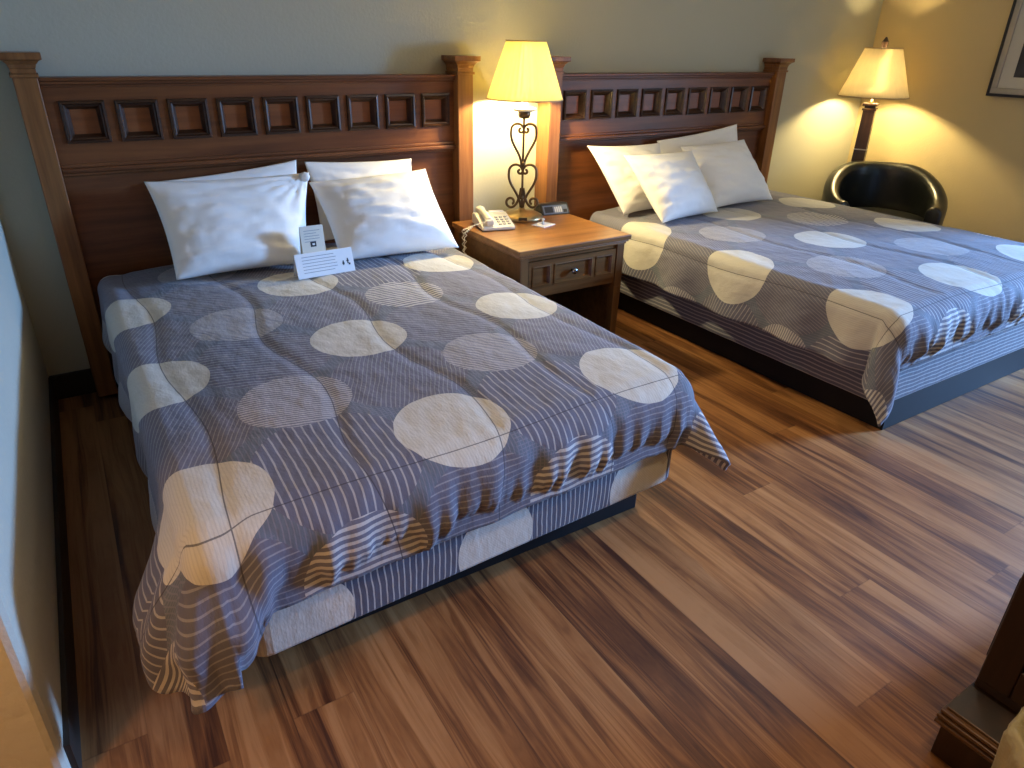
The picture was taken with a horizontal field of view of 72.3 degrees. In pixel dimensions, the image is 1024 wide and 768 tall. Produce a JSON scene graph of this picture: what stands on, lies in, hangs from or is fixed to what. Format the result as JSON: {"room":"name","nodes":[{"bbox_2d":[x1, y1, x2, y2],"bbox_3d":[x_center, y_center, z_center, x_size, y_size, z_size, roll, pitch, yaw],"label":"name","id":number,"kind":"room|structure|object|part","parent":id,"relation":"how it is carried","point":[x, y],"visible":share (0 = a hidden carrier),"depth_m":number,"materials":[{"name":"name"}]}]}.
{"room":"hotel room","nodes":[
{"label":"hotel room","id":0,"kind":"room"},
{"bbox_2d":[0,219,70,767],"bbox_3d":[-1.887,-0.510,1.480,1.110,2.450,2.067,-15,31,-29],"label":"wall","id":1,"kind":"structure","parent":0,"point":[31,733],"depth_m":1.62,"materials":[{"name":"paint"}]},
{"bbox_2d":[48,377,81,767],"bbox_3d":[-1.462,0.415,2.267,0.012,0.112,2.027,-14,30,-28],"label":"baseboard","id":2,"kind":"structure","parent":1,"relation":"attached to","point":[70,724],"depth_m":1.87,"materials":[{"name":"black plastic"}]},
{"bbox_2d":[0,0,882,377],"bbox_3d":[-0.171,-1.534,3.632,6.770,2.450,0.100,-15,31,-29],"label":"wall","id":3,"kind":"structure","parent":0,"point":[826,39],"depth_m":3.35,"materials":[{"name":"paint"}]},
{"bbox_2d":[49,368,117,399],"bbox_3d":[0.304,-0.590,4.380,5.457,0.115,0.014,-15,31,-29],"label":"baseboard","id":4,"kind":"structure","parent":3,"relation":"attached to","point":[80,382],"depth_m":3.08,"materials":[{"name":"black plastic"}]},
{"bbox_2d":[0,51,480,396],"bbox_3d":[-1.018,-0.777,3.244,1.936,1.360,0.143,-15,31,-29],"label":"headboard","id":5,"kind":"object","parent":3,"relation":"attached to","point":[95,141],"visible":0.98,"depth_m":2.94,"materials":[{"name":"brown wood"}]},
{"bbox_3d":[-1.786,-0.545,2.830,0.078,1.280,0.116,-15,31,-29],"label":"post","id":6,"kind":"part","parent":5,"relation":"part of","materials":[{"name":"brown wood"}]},
{"bbox_3d":[-1.638,-1.007,2.691,0.153,0.153,0.036,-15,31,-29],"label":"square moulding","id":7,"kind":"part","parent":5,"relation":"part of","materials":[{"name":"brown wood"}]},
{"bbox_3d":[-1.480,-1.049,2.783,0.153,0.153,0.036,-15,31,-29],"label":"square moulding","id":8,"kind":"part","parent":5,"relation":"part of","materials":[{"name":"brown wood"}]},
{"bbox_3d":[-1.323,-1.090,2.875,0.153,0.153,0.036,-15,31,-29],"label":"square moulding","id":9,"kind":"part","parent":5,"relation":"part of","materials":[{"name":"brown wood"}]},
{"bbox_3d":[-1.165,-1.132,2.966,0.153,0.153,0.036,-15,31,-29],"label":"square moulding","id":10,"kind":"part","parent":5,"relation":"part of","materials":[{"name":"brown wood"}]},
{"bbox_3d":[-1.022,-1.304,3.004,1.718,0.035,0.094,-15,31,-29],"label":"rail","id":11,"kind":"part","parent":5,"relation":"part of","materials":[{"name":"brown wood"}]},
{"bbox_3d":[-1.008,-1.174,3.058,0.153,0.153,0.036,-15,31,-29],"label":"square moulding","id":12,"kind":"part","parent":5,"relation":"part of","materials":[{"name":"brown wood"}]},
{"bbox_3d":[-0.850,-1.215,3.150,0.153,0.153,0.036,-15,31,-29],"label":"square moulding","id":13,"kind":"part","parent":5,"relation":"part of","materials":[{"name":"brown wood"}]},
{"bbox_3d":[-0.693,-1.257,3.242,0.153,0.153,0.036,-15,31,-29],"label":"square moulding","id":14,"kind":"part","parent":5,"relation":"part of","materials":[{"name":"brown wood"}]},
{"bbox_3d":[-0.535,-1.299,3.333,0.153,0.153,0.036,-15,31,-29],"label":"square moulding","id":15,"kind":"part","parent":5,"relation":"part of","materials":[{"name":"brown wood"}]},
{"bbox_3d":[-0.378,-1.340,3.425,0.153,0.153,0.036,-15,31,-29],"label":"square moulding","id":16,"kind":"part","parent":5,"relation":"part of","materials":[{"name":"brown wood"}]},
{"bbox_3d":[-0.269,-0.946,3.713,0.086,1.280,0.116,-15,31,-29],"label":"post","id":17,"kind":"part","parent":5,"relation":"part of","materials":[{"name":"brown wood"}]},
{"bbox_2d":[534,56,794,220],"bbox_3d":[0.959,-1.300,4.395,1.936,1.360,0.143,-15,31,-29],"label":"headboard","id":18,"kind":"object","parent":3,"relation":"attached to","point":[634,108],"visible":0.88,"depth_m":4.12,"materials":[{"name":"brown wood"}]},
{"bbox_3d":[0.191,-1.068,3.981,0.078,1.280,0.116,-15,31,-29],"label":"post","id":19,"kind":"part","parent":18,"relation":"part of","materials":[{"name":"brown wood"}]},
{"bbox_3d":[0.338,-1.530,3.842,0.153,0.153,0.036,-15,31,-29],"label":"square moulding","id":20,"kind":"part","parent":18,"relation":"part of","materials":[{"name":"brown wood"}]},
{"bbox_3d":[0.496,-1.571,3.934,0.153,0.153,0.036,-15,31,-29],"label":"square moulding","id":21,"kind":"part","parent":18,"relation":"part of","materials":[{"name":"brown wood"}]},
{"bbox_3d":[0.653,-1.613,4.026,0.153,0.153,0.036,-15,31,-29],"label":"square moulding","id":22,"kind":"part","parent":18,"relation":"part of","materials":[{"name":"brown wood"}]},
{"bbox_3d":[0.811,-1.655,4.117,0.153,0.153,0.036,-15,31,-29],"label":"square moulding","id":23,"kind":"part","parent":18,"relation":"part of","materials":[{"name":"brown wood"}]},
{"bbox_3d":[0.954,-1.827,4.155,1.718,0.035,0.094,-15,31,-29],"label":"rail","id":24,"kind":"part","parent":18,"relation":"part of","materials":[{"name":"brown wood"}]},
{"bbox_3d":[0.969,-1.696,4.209,0.153,0.153,0.036,-15,31,-29],"label":"square moulding","id":25,"kind":"part","parent":18,"relation":"part of","materials":[{"name":"brown wood"}]},
{"bbox_3d":[1.126,-1.738,4.301,0.153,0.153,0.036,-15,31,-29],"label":"square moulding","id":26,"kind":"part","parent":18,"relation":"part of","materials":[{"name":"brown wood"}]},
{"bbox_3d":[1.284,-1.780,4.393,0.153,0.153,0.036,-15,31,-29],"label":"square moulding","id":27,"kind":"part","parent":18,"relation":"part of","materials":[{"name":"brown wood"}]},
{"bbox_3d":[1.441,-1.822,4.484,0.153,0.153,0.036,-15,31,-29],"label":"square moulding","id":28,"kind":"part","parent":18,"relation":"part of","materials":[{"name":"brown wood"}]},
{"bbox_3d":[1.599,-1.863,4.576,0.153,0.153,0.036,-15,31,-29],"label":"square moulding","id":29,"kind":"part","parent":18,"relation":"part of","materials":[{"name":"brown wood"}]},
{"bbox_3d":[1.707,-1.469,4.864,0.086,1.280,0.116,-15,31,-29],"label":"post","id":30,"kind":"part","parent":18,"relation":"part of","materials":[{"name":"brown wood"}]},
{"bbox_2d":[58,308,1023,767],"bbox_3d":[1.108,0.539,2.378,6.770,0.100,4.950,-15,31,-29],"label":"floor","id":31,"kind":"structure","parent":0,"point":[817,599],"depth_m":1.96,"materials":[{"name":"laminate"}]},
{"bbox_2d":[256,450,671,656],"bbox_3d":[-0.533,0.030,2.635,1.385,0.515,1.947,-15,31,-29],"label":"bed","id":32,"kind":"object","parent":31,"relation":"on","point":[553,518],"visible":0.12,"depth_m":1.90,"materials":[{"name":"grey fabric"}]},
{"bbox_2d":[97,243,730,714],"bbox_3d":[-0.553,-0.042,2.523,1.757,0.401,2.069,-15,31,-29],"label":"comforter","id":33,"kind":"object","parent":32,"relation":"on","point":[296,440],"visible":0.91,"depth_m":1.91,"materials":[{"name":"fabric"}]},
{"bbox_2d":[144,172,309,279],"bbox_3d":[-1.104,-0.665,2.892,0.655,0.340,0.271,-15,31,-29],"label":"pillow","id":34,"kind":"object","parent":33,"relation":"on","point":[223,225],"visible":0.96,"depth_m":2.81,"materials":[{"name":"white fabric"}]},
{"bbox_2d":[166,160,296,180],"bbox_3d":[-1.182,-0.756,3.021,0.580,0.355,0.123,-15,31,-29],"label":"pillow","id":35,"kind":"object","parent":33,"relation":"on","point":[289,167],"visible":0.17,"depth_m":3.04,"materials":[{"name":"white fabric"}]},
{"bbox_2d":[299,224,325,253],"bbox_3d":[-0.825,-0.565,2.904,0.098,0.184,0.048,-16,31,-31],"label":"tent card","id":36,"kind":"object","parent":33,"relation":"on","point":[311,237],"visible":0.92,"depth_m":2.88,"materials":[{"name":"beige paper"}]},
{"bbox_2d":[303,229,319,242],"bbox_3d":[-0.820,-0.608,2.877,0.068,0.046,0.006,-16,31,-31],"label":"print","id":37,"kind":"object","parent":36,"relation":"attached to","point":[309,235],"depth_m":2.88,"materials":[{"name":"grey paper"}]},
{"bbox_2d":[294,247,354,279],"bbox_3d":[-0.776,-0.503,2.894,0.245,0.095,0.057,-17,31,-32],"label":"tent card","id":38,"kind":"object","parent":33,"relation":"on","point":[327,262],"visible":1,"depth_m":2.88,"materials":[{"name":"white paper"}]},
{"bbox_2d":[303,253,336,273],"bbox_3d":[-0.786,-0.495,2.871,0.146,0.062,0.018,-17,32,-32],"label":"print","id":39,"kind":"object","parent":38,"relation":"attached to","point":[313,263],"depth_m":2.87,"materials":[{"name":"grey paper"}]},
{"bbox_2d":[304,159,411,240],"bbox_3d":[-0.688,-0.883,3.312,0.525,0.345,0.117,-15,31,-29],"label":"pillow","id":40,"kind":"object","parent":33,"relation":"on","point":[318,171],"visible":0.28,"depth_m":3.24,"materials":[{"name":"white fabric"}]},
{"bbox_2d":[309,169,457,259],"bbox_3d":[-0.570,-0.765,3.165,0.573,0.321,0.321,-15,31,-29],"label":"pillow","id":41,"kind":"object","parent":33,"relation":"on","point":[395,213],"visible":0.93,"depth_m":3.08,"materials":[{"name":"white fabric"}]},
{"bbox_2d":[452,214,630,333],"bbox_3d":[0.134,-0.514,3.666,0.662,0.605,0.640,-15,31,-29],"label":"nightstand","id":42,"kind":"object","parent":31,"relation":"on","point":[575,263],"visible":0.75,"depth_m":3.43,"materials":[{"name":"brown wood"}]},
{"bbox_3d":[-0.263,-0.540,3.751,0.045,0.559,0.045,-15,31,-29],"label":"leg","id":43,"kind":"part","parent":42,"relation":"part of","materials":[{"name":"brown wood"}]},
{"bbox_2d":[461,206,514,253],"bbox_3d":[-0.143,-0.753,3.552,0.271,0.262,0.212,-7,28,-17],"label":"telephone","id":44,"kind":"object","parent":42,"relation":"on","point":[493,220],"visible":0.85,"depth_m":3.49,"materials":[{"name":"beige plastic"}]},
{"bbox_3d":[-0.197,-0.699,3.484,0.126,0.224,0.078,-13,30,-26],"label":"coiled cord","id":45,"kind":"part","parent":44,"relation":"part of","materials":[{"name":"beige plastic"}]},
{"bbox_3d":[-0.118,-0.462,3.520,0.016,0.489,0.518,-15,31,-29],"label":"panel","id":46,"kind":"part","parent":42,"relation":"part of","materials":[{"name":"brown wood"}]},
{"bbox_3d":[0.040,-0.324,3.329,0.045,0.559,0.045,-15,31,-29],"label":"leg","id":47,"kind":"part","parent":42,"relation":"part of","materials":[{"name":"brown wood"}]},
{"bbox_2d":[486,40,562,221],"bbox_3d":[0.059,-1.266,3.541,0.384,0.848,0.384,0,26,-3],"label":"table lamp","id":48,"kind":"object","parent":42,"relation":"on","point":[525,73],"visible":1,"depth_m":3.32,"materials":[{"name":"beige fabric"}]},
{"bbox_3d":[0.056,-1.132,3.607,0.028,0.470,0.028,0,26,-3],"label":"stem","id":49,"kind":"part","parent":48,"relation":"part of","materials":[{"name":"brown metal"}]},
{"bbox_2d":[518,217,526,220],"bbox_3d":[0.055,-0.855,3.633,0.044,0.016,0.024,0,26,-3],"label":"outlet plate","id":50,"kind":"object","parent":48,"relation":"attached to","point":[519,218],"depth_m":3.62,"materials":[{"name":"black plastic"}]},
{"bbox_3d":[0.063,-1.412,3.469,0.384,0.006,0.384,0,26,-3],"label":"shade trim","id":51,"kind":"part","parent":48,"relation":"part of","materials":[{"name":"beige fabric"}]},
{"bbox_3d":[0.062,-1.391,3.479,0.120,0.073,0.120,0,26,-3],"label":"drip plate","id":52,"kind":"part","parent":48,"relation":"part of","materials":[{"name":"beige"}]},
{"bbox_3d":[0.066,-1.528,3.412,0.379,0.258,0.379,0,26,-3],"label":"lamp shade","id":53,"kind":"part","parent":48,"relation":"part of","materials":[{"name":"fabric"}]},
{"bbox_3d":[0.068,-1.643,3.354,0.200,0.006,0.200,0,26,-3],"label":"shade trim","id":54,"kind":"part","parent":48,"relation":"part of","materials":[{"name":"beige fabric"}]},
{"bbox_2d":[532,222,554,227],"bbox_3d":[0.161,-0.817,3.591,0.080,0.004,0.100,20,32,32],"label":"note card","id":55,"kind":"object","parent":42,"relation":"on","point":[546,224],"visible":0.86,"depth_m":3.58,"materials":[{"name":"white paper"}]},
{"bbox_2d":[535,201,569,215],"bbox_3d":[0.223,-0.963,3.834,0.170,0.054,0.096,-10,29,-22],"label":"clock radio","id":56,"kind":"object","parent":42,"relation":"on","point":[560,207],"visible":0.88,"depth_m":3.81,"materials":[{"name":"black plastic"}]},
{"bbox_3d":[0.288,-0.550,3.384,0.520,0.150,0.034,-15,31,-29],"label":"drawer","id":57,"kind":"part","parent":42,"relation":"part of","materials":[{"name":"brown wood"}]},
{"bbox_3d":[0.286,-0.549,3.388,0.528,0.199,0.018,-15,31,-29],"label":"drawer rail","id":58,"kind":"part","parent":42,"relation":"part of","materials":[{"name":"brown wood"}]},
{"bbox_3d":[0.298,-0.545,3.369,0.033,0.033,0.034,-15,31,-29],"label":"knob","id":59,"kind":"part","parent":42,"relation":"part of","materials":[{"name":"silver metal"}]},
{"bbox_3d":[0.379,-0.593,3.809,0.016,0.489,0.518,-15,31,-29],"label":"panel","id":60,"kind":"part","parent":42,"relation":"part of","materials":[{"name":"brown wood"}]},
{"bbox_3d":[0.523,-0.452,3.610,0.045,0.559,0.045,-15,31,-29],"label":"leg","id":61,"kind":"part","parent":42,"relation":"part of","materials":[{"name":"brown wood"}]},
{"bbox_2d":[618,273,1023,429],"bbox_3d":[1.624,-0.546,3.902,1.500,0.515,1.925,-15,31,-29],"label":"bed","id":62,"kind":"object","parent":31,"relation":"on","point":[925,385],"visible":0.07,"depth_m":3.27,"materials":[{"name":"black fabric"}]},
{"bbox_2d":[590,190,1023,426],"bbox_3d":[1.629,-0.621,3.801,1.929,0.414,2.065,-15,31,-29],"label":"comforter","id":63,"kind":"object","parent":62,"relation":"on","point":[877,295],"visible":0.84,"depth_m":3.21,"materials":[{"name":"fabric"}]},
{"bbox_2d":[588,143,660,214],"bbox_3d":[0.703,-1.181,4.008,0.545,0.350,0.228,-15,31,-29],"label":"pillow","id":64,"kind":"object","parent":63,"relation":"on","point":[626,188],"visible":0.56,"depth_m":3.92,"materials":[{"name":"white fabric"}]},
{"bbox_2d":[624,150,717,222],"bbox_3d":[0.915,-1.105,3.904,0.575,0.324,0.270,-15,31,-29],"label":"pillow","id":65,"kind":"object","parent":63,"relation":"on","point":[674,185],"visible":1,"depth_m":3.81,"materials":[{"name":"white fabric"}]},
{"bbox_2d":[657,124,737,153],"bbox_3d":[1.206,-1.392,4.368,0.730,0.400,0.137,-15,31,-29],"label":"pillow","id":66,"kind":"object","parent":63,"relation":"on","point":[726,134],"visible":0.34,"depth_m":4.32,"materials":[{"name":"white fabric"}]},
{"bbox_2d":[680,139,772,207],"bbox_3d":[1.316,-1.275,4.238,0.655,0.340,0.256,-15,31,-29],"label":"pillow","id":67,"kind":"object","parent":63,"relation":"on","point":[730,171],"visible":0.84,"depth_m":4.16,"materials":[{"name":"white fabric"}]},
{"bbox_2d":[837,37,909,160],"bbox_3d":[2.489,-1.639,5.020,0.460,1.520,0.460,17,30,28],"label":"floor lamp","id":68,"kind":"object","parent":31,"relation":"on","point":[879,72],"visible":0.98,"depth_m":4.67,"materials":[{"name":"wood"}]},
{"bbox_3d":[2.500,-2.124,4.780,0.450,0.303,0.450,17,30,28],"label":"lamp shade","id":69,"kind":"part","parent":68,"relation":"part of","materials":[{"name":"fabric"}]},
{"bbox_3d":[2.497,-1.989,4.847,0.460,0.008,0.460,17,30,28],"label":"shade trim","id":70,"kind":"part","parent":68,"relation":"part of","materials":[{"name":"beige fabric"}]},
{"bbox_3d":[2.503,-2.260,4.713,0.244,0.008,0.244,17,30,28],"label":"shade trim","id":71,"kind":"part","parent":68,"relation":"part of","materials":[{"name":"beige fabric"}]},
{"bbox_2d":[821,161,947,225],"bbox_3d":[2.519,-1.115,4.846,0.770,0.735,0.705,8,27,13],"label":"tub chair","id":72,"kind":"object","parent":31,"relation":"on","point":[903,190],"visible":0.44,"depth_m":4.89,"materials":[{"name":"black leather"}]},
{"bbox_2d":[854,207,923,221],"bbox_3d":[2.503,-1.095,4.789,0.580,0.150,0.580,8,27,13],"label":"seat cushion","id":73,"kind":"object","parent":72,"relation":"on","point":[912,213],"depth_m":4.82,"materials":[{"name":"black leather"}]},
{"bbox_2d":[931,573,1023,767],"bbox_3d":[1.730,0.384,1.468,1.365,1.010,0.775,-15,31,-29],"label":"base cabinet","id":74,"kind":"object","parent":31,"relation":"on","point":[973,723],"visible":1,"depth_m":1.53,"materials":[{"name":"brown wood"}]},
{"bbox_3d":[1.729,0.732,1.628,1.365,0.045,0.748,-15,31,-29],"label":"moulding","id":75,"kind":"part","parent":74,"relation":"part of","materials":[{"name":"brown wood"}]},
{"bbox_3d":[1.250,0.458,1.145,0.012,0.755,0.710,-15,31,-29],"label":"frame","id":76,"kind":"part","parent":74,"relation":"part of","materials":[{"name":"brown wood"}]},
{"bbox_3d":[1.536,0.401,1.808,1.065,0.230,0.012,-15,31,-29],"label":"drawer","id":77,"kind":"part","parent":74,"relation":"part of","materials":[{"name":"brown wood"}]},
{"bbox_2d":[991,707,1023,767],"bbox_3d":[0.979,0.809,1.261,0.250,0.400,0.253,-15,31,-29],"label":"armchair","id":78,"kind":"object","parent":31,"relation":"on","point":[1010,751],"visible":1,"depth_m":1.23,"materials":[{"name":"beige fabric"}]},
{"bbox_2d":[847,0,1023,242],"bbox_3d":[3.944,-1.347,3.449,0.100,2.450,4.750,-15,31,-29],"label":"wall","id":79,"kind":"structure","parent":0,"point":[971,141],"depth_m":4.74,"materials":[{"name":"beige paint"}]},
{"bbox_2d":[986,0,1023,97],"bbox_3d":[3.383,-2.053,3.958,0.029,0.860,1.080,-15,31,-29],"label":"framed picture","id":80,"kind":"object","parent":79,"relation":"attached to","point":[1007,77],"visible":1,"depth_m":4.39,"materials":[{"name":"black plastic"}]},
{"bbox_2d":[1013,44,1023,77],"bbox_3d":[3.385,-2.049,3.961,0.002,0.620,0.830,-15,31,-29],"label":"print","id":81,"kind":"object","parent":80,"relation":"attached to","point":[1018,65],"depth_m":4.37}
]}

